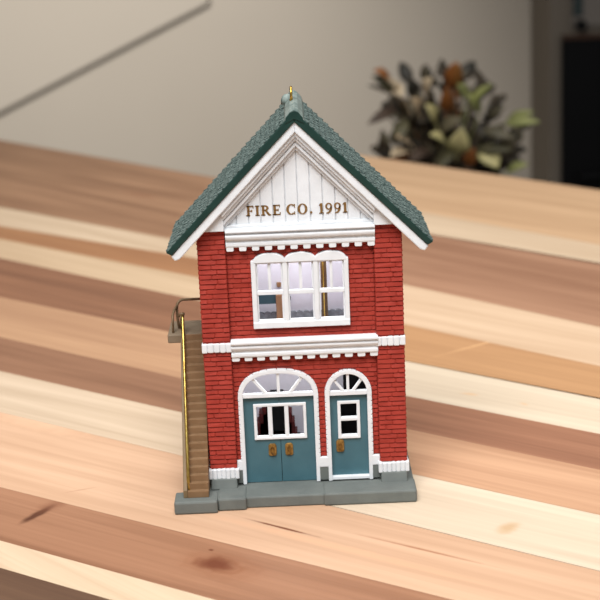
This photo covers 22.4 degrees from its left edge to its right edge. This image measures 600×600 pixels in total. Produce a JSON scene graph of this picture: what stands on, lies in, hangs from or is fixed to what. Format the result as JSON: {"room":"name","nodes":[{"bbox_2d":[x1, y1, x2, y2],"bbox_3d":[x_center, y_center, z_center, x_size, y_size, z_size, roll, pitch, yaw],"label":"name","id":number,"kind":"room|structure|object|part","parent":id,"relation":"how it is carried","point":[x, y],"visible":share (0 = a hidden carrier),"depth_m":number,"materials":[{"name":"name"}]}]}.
{"room":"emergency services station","nodes":[
{"label":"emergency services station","id":0,"kind":"room"},
{"bbox_2d":[0,0,530,179],"bbox_3d":[-0.037,-0.878,1.930,5.200,2.550,0.100,-2,15,0],"label":"wall","id":1,"kind":"structure","parent":0,"point":[188,95],"depth_m":2.04,"materials":[{"name":"beige paint"}]},
{"bbox_2d":[0,0,208,112],"bbox_3d":[-0.730,-0.661,1.925,1.196,1.709,0.009,-2,15,0],"label":"wall panel","id":2,"kind":"object","parent":1,"relation":"attached to","point":[44,43],"depth_m":2.01,"materials":[{"name":"beige paint"}]},
{"bbox_3d":[0.039,0.913,0.294,5.200,0.050,4.000,-2,15,0],"label":"floor","id":3,"kind":"structure","parent":0,"visible":0},
{"bbox_2d":[0,140,599,599],"bbox_3d":[-0.103,0.354,0.845,1.561,0.750,0.774,8,18,33],"label":"wooden table","id":4,"kind":"object","parent":3,"relation":"on","point":[502,306],"visible":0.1,"depth_m":0.56,"materials":[{"name":"beige wood"}]},
{"bbox_2d":[166,86,432,514],"bbox_3d":[-0.001,-0.003,0.473,0.083,0.126,0.050,-2,15,0],"label":"ornament","id":5,"kind":"object","parent":4,"relation":"on","point":[293,384],"visible":1,"depth_m":0.47,"materials":[{"name":"red ceramic"}]},
{"bbox_3d":[-0.037,0.004,0.487,0.014,0.009,0.006,-14,19,-36],"label":"landing rail","id":6,"kind":"part","parent":5,"relation":"part of","materials":[{"name":"metal"}]},
{"bbox_3d":[-0.035,0.032,0.475,0.002,0.049,0.029,-3,15,-1],"label":"handrail","id":7,"kind":"part","parent":5,"relation":"part of","materials":[{"name":"gold metal"}]},
{"bbox_3d":[-0.012,0.043,0.475,0.011,0.028,0.001,-2,15,0],"label":"door","id":8,"kind":"part","parent":5,"relation":"part of","materials":[{"name":"teal paint"}]},
{"bbox_3d":[-0.009,-0.003,0.461,0.008,0.019,0.001,-2,15,0],"label":"sash","id":9,"kind":"part","parent":5,"relation":"part of","materials":[{"name":"white paint"}]},
{"bbox_3d":[-0.009,0.047,0.475,0.002,0.004,0.001,-2,15,0],"label":"handle plate","id":10,"kind":"part","parent":5,"relation":"part of","materials":[{"name":"gold metal"}]},
{"bbox_3d":[-0.007,0.003,0.490,0.002,0.010,0.002,-2,15,0],"label":"post","id":11,"kind":"part","parent":5,"relation":"part of","materials":[{"name":"brown paint"}]},
{"bbox_3d":[-0.006,0.039,0.472,0.025,0.038,0.002,-2,15,0],"label":"arched door frame","id":12,"kind":"part","parent":5,"relation":"part of","materials":[{"name":"white paint"}]},
{"bbox_3d":[-0.003,0.047,0.475,0.002,0.004,0.001,-2,15,0],"label":"handle plate","id":13,"kind":"part","parent":5,"relation":"part of","materials":[{"name":"gold metal"}]},
{"bbox_3d":[-0.001,-0.035,0.450,0.046,0.028,0.004,-2,15,0],"label":"raked moulding","id":14,"kind":"part","parent":5,"relation":"part of","materials":[{"name":"white paint"}]},
{"bbox_3d":[-0.001,-0.038,0.449,0.046,0.025,0.005,-2,15,0],"label":"raked moulding","id":15,"kind":"part","parent":5,"relation":"part of","materials":[{"name":"white paint"}]},
{"bbox_3d":[0.000,0.043,0.475,0.011,0.028,0.001,-2,15,0],"label":"door","id":16,"kind":"part","parent":5,"relation":"part of","materials":[{"name":"teal paint"}]},
{"bbox_3d":[-0.001,-0.037,0.452,0.062,0.032,0.002,-2,15,0],"label":"gable panel","id":17,"kind":"part","parent":5,"relation":"part of","materials":[{"name":"white paint"}]},
{"bbox_3d":[0.000,-0.019,0.455,0.045,0.006,0.004,-2,15,0],"label":"cornice","id":18,"kind":"part","parent":5,"relation":"part of","materials":[{"name":"white paint"}]},
{"bbox_3d":[0.000,-0.003,0.461,0.008,0.019,0.001,-2,15,0],"label":"sash","id":19,"kind":"part","parent":5,"relation":"part of","materials":[{"name":"white paint"}]},
{"bbox_3d":[0.001,0.014,0.464,0.045,0.006,0.004,-2,15,0],"label":"cornice","id":20,"kind":"part","parent":5,"relation":"part of","materials":[{"name":"white paint"}]},
{"bbox_3d":[0.010,-0.003,0.461,0.008,0.019,0.001,-2,15,0],"label":"sash","id":21,"kind":"part","parent":5,"relation":"part of","materials":[{"name":"white paint"}]},
{"bbox_3d":[0.013,0.045,0.475,0.002,0.004,0.001,-2,15,0],"label":"handle plate","id":22,"kind":"part","parent":5,"relation":"part of","materials":[{"name":"gold metal"}]},
{"bbox_3d":[0.015,0.039,0.472,0.015,0.036,0.002,-2,15,0],"label":"arched door frame","id":23,"kind":"part","parent":5,"relation":"part of","materials":[{"name":"white paint"}]},
{"bbox_3d":[0.015,0.042,0.474,0.012,0.027,0.001,-2,15,0],"label":"door","id":24,"kind":"part","parent":5,"relation":"part of","materials":[{"name":"teal paint"}]},
{"bbox_2d":[531,0,599,189],"bbox_3d":[0.614,-0.202,1.975,0.598,1.170,0.180,-2,15,0],"label":"wall","id":25,"kind":"structure","parent":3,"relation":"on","point":[565,34],"depth_m":1.90,"materials":[{"name":"grey paint"}]},
{"bbox_3d":[0.618,-0.030,1.955,0.564,0.629,0.012,-2,15,0],"label":"oven door","id":26,"kind":"part","parent":25,"relation":"part of","materials":[{"name":"black glass"}]},
{"bbox_3d":[0.605,-0.336,1.871,0.564,0.005,0.018,-2,15,0],"label":"door trim","id":27,"kind":"part","parent":25,"relation":"part of","materials":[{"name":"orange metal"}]},
{"bbox_3d":[0.345,-0.337,1.862,0.013,0.013,0.015,-2,15,0],"label":"knob","id":28,"kind":"part","parent":25,"relation":"part of","materials":[{"name":"black metal"}]},
{"bbox_3d":[0.609,-0.385,1.862,0.552,0.077,0.006,-2,15,0],"label":"control panel","id":29,"kind":"part","parent":25,"relation":"part of","materials":[{"name":"grey"}]},
{"bbox_3d":[0.607,-0.165,1.901,0.522,0.008,0.018,-2,15,0],"label":"door handle","id":30,"kind":"part","parent":25,"relation":"part of","materials":[{"name":"black metal"}]},
{"bbox_3d":[0.150,0.273,1.448,0.190,0.570,0.190,-2,15,0],"label":"stool","id":31,"kind":"object","parent":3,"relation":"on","visible":0},
{"bbox_2d":[368,59,539,174],"bbox_3d":[0.137,-0.107,1.342,0.157,0.218,0.117,-2,15,0],"label":"potted plant","id":32,"kind":"object","parent":31,"relation":"on","point":[427,134],"visible":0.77,"depth_m":1.30,"materials":[{"name":"green plant"}]}
]}

